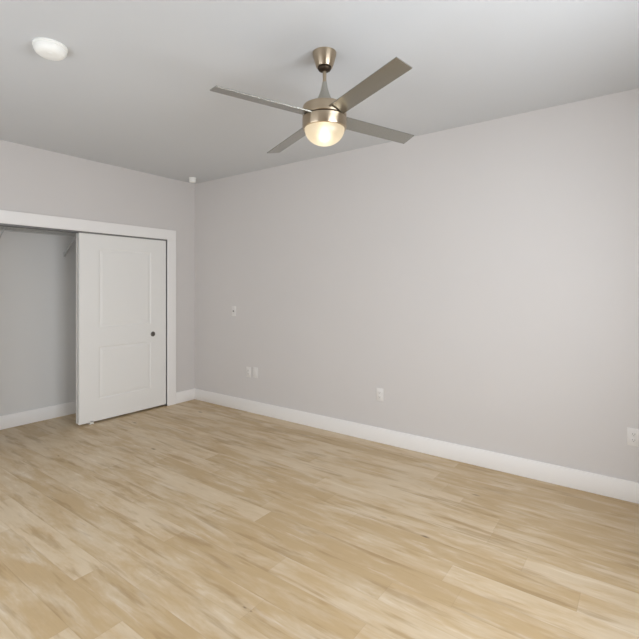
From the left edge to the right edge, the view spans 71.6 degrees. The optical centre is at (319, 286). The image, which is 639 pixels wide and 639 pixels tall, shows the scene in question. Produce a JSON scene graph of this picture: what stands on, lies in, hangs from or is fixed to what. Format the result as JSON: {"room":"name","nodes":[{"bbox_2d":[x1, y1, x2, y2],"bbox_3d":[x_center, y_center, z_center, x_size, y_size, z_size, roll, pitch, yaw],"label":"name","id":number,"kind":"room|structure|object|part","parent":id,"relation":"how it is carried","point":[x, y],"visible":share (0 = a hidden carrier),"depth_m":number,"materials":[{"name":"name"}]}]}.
{"room":"empty bedroom","nodes":[
{"label":"empty bedroom","id":0,"kind":"room"},
{"bbox_2d":[0,227,75,415],"bbox_3d":[-3.189,0.058,4.171,0.575,2.745,4.290,0,0,36],"label":"wall","id":1,"kind":"structure","parent":0,"point":[38,284],"depth_m":4.70,"materials":[{"name":"paint"}]},
{"bbox_2d":[0,401,75,429],"bbox_3d":[-2.885,1.361,4.854,0.015,0.138,2.450,0,0,36],"label":"baseboard","id":2,"kind":"structure","parent":1,"relation":"attached to","point":[45,413],"depth_m":4.69,"materials":[{"name":"white paint"}]},
{"bbox_2d":[0,226,75,256],"bbox_3d":[-2.767,-0.456,4.767,0.308,0.241,2.440,0,0,36],"label":"wire closet shelf","id":3,"kind":"object","parent":1,"relation":"attached to","point":[5,228],"visible":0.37,"depth_m":4.53,"materials":[{"name":"white metal"}]},
{"bbox_2d":[0,140,194,396],"bbox_3d":[-2.912,0.058,3.967,0.115,2.745,4.290,0,0,36],"label":"wall","id":4,"kind":"structure","parent":0,"point":[33,180],"depth_m":4.82,"materials":[{"name":"grey paint"}]},
{"bbox_2d":[76,233,77,423],"bbox_3d":[-2.203,0.427,4.968,0.034,1.962,1.005,0,0,36],"label":"door","id":5,"kind":"structure","parent":4,"relation":"in","point":[76,233],"depth_m":4.56,"materials":[{"name":"white paint"}]},
{"bbox_2d":[0,210,175,405],"bbox_3d":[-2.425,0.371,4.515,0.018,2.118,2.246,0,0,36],"label":"trim","id":6,"kind":"structure","parent":4,"relation":"attached to","point":[6,217],"depth_m":5.11,"materials":[{"name":"white paint"}]},
{"bbox_2d":[78,233,165,424],"bbox_3d":[-2.158,0.427,4.931,0.034,1.962,1.014,0,0,36],"label":"door","id":7,"kind":"structure","parent":4,"relation":"in","point":[122,280],"depth_m":4.87,"materials":[{"name":"white paint"}]},
{"bbox_2d":[176,389,193,403],"bbox_3d":[-2.822,1.361,3.978,0.015,0.138,4.135,0,0,36],"label":"baseboard","id":8,"kind":"structure","parent":4,"relation":"attached to","point":[187,395],"depth_m":5.51,"materials":[{"name":"white paint"}]},
{"bbox_2d":[0,399,638,638],"bbox_3d":[-0.932,1.490,2.594,6.080,0.120,4.430,0,0,36],"label":"floor","id":9,"kind":"structure","parent":0,"point":[192,519],"depth_m":2.53,"materials":[{"name":"brown wood"}]},
{"bbox_2d":[0,0,638,183],"bbox_3d":[-0.932,-1.375,2.594,6.080,0.120,4.430,0,0,36],"label":"ceiling","id":10,"kind":"structure","parent":0,"point":[135,79],"depth_m":2.69,"materials":[{"name":"white paint"}]},
{"bbox_2d":[32,37,67,60],"bbox_3d":[-1.470,-1.287,2.418,0.168,0.056,0.168,0,0,36],"label":"smoke detector","id":11,"kind":"object","parent":10,"relation":"attached to","point":[50,49],"visible":1,"depth_m":2.38,"materials":[{"name":"white plastic"}]},
{"bbox_2d":[189,177,195,182],"bbox_3d":[-1.530,-1.286,5.340,0.086,0.058,0.086,0,0,36],"label":"ceiling sensor","id":12,"kind":"object","parent":10,"relation":"attached to","point":[191,179],"visible":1,"depth_m":5.31,"materials":[{"name":"white plastic"}]},
{"bbox_2d":[210,47,413,152],"bbox_3d":[0.028,-1.056,2.490,0.980,0.518,0.979,0,0,13],"label":"ceiling fan","id":13,"kind":"object","parent":10,"relation":"hanging from","point":[325,121],"visible":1,"depth_m":2.39,"materials":[{"name":"silver metal"}]},
{"bbox_3d":[-0.286,-0.959,2.291,0.545,0.006,0.098,1,9,-32],"label":"blade","id":14,"kind":"part","parent":13,"relation":"part of","materials":[{"name":"silver metal"}]},
{"bbox_3d":[-0.171,-0.934,2.804,0.098,0.006,0.545,-14,4,-32],"label":"blade","id":15,"kind":"part","parent":13,"relation":"part of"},
{"bbox_3d":[0.028,-0.845,2.490,0.224,0.096,0.224,0,0,36],"label":"lamp shade","id":16,"kind":"part","parent":13,"relation":"part of","materials":[{"name":"white glass"}]},
{"bbox_3d":[0.228,-0.972,2.176,0.098,0.006,0.545,16,-11,-31],"label":"blade","id":17,"kind":"part","parent":13,"relation":"part of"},
{"bbox_3d":[0.343,-0.947,2.690,0.545,0.006,0.098,1,-16,-32],"label":"blade","id":18,"kind":"part","parent":13,"relation":"part of","materials":[{"name":"silver metal"}]},
{"bbox_2d":[195,88,638,482],"bbox_3d":[0.341,0.058,4.321,6.080,2.745,0.140,0,0,36],"label":"wall","id":19,"kind":"structure","parent":0,"point":[483,277],"depth_m":3.70,"materials":[{"name":"grey paint"}]},
{"bbox_2d":[232,306,235,315],"bbox_3d":[-1.015,0.283,5.221,0.072,0.117,0.020,0,0,36],"label":"cable plate","id":20,"kind":"object","parent":19,"relation":"attached to","point":[233,307],"visible":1,"depth_m":5.22,"materials":[{"name":"white plastic"}]},
{"bbox_2d":[246,367,250,376],"bbox_3d":[-0.814,0.975,5.080,0.072,0.117,0.009,0,0,36],"label":"wall outlet","id":21,"kind":"object","parent":19,"relation":"attached to","point":[248,369],"visible":1,"depth_m":5.08,"materials":[{"name":"white plastic"}]},
{"bbox_2d":[253,367,257,377],"bbox_3d":[-0.724,0.968,5.014,0.072,0.117,0.008,0,0,36],"label":"data plate","id":22,"kind":"object","parent":19,"relation":"attached to","point":[255,369],"visible":1,"depth_m":5.01,"materials":[{"name":"white plastic"}]},
{"bbox_2d":[376,388,382,400],"bbox_3d":[0.554,0.989,4.071,0.072,0.117,0.009,0,0,36],"label":"wall outlet","id":23,"kind":"object","parent":19,"relation":"attached to","point":[379,391],"visible":1,"depth_m":4.07,"materials":[{"name":"white plastic"}]},
{"bbox_2d":[194,388,638,503],"bbox_3d":[0.516,1.361,4.095,5.250,0.138,0.015,0,0,36],"label":"baseboard","id":24,"kind":"structure","parent":19,"relation":"attached to","point":[626,490],"depth_m":3.67,"materials":[{"name":"white paint"}]},
{"bbox_2d":[627,427,638,446],"bbox_3d":[2.086,0.997,2.941,0.072,0.117,0.009,0,0,36],"label":"wall outlet","id":25,"kind":"object","parent":19,"relation":"attached to","point":[632,433],"visible":1,"depth_m":2.94,"materials":[{"name":"white plastic"}]}
]}

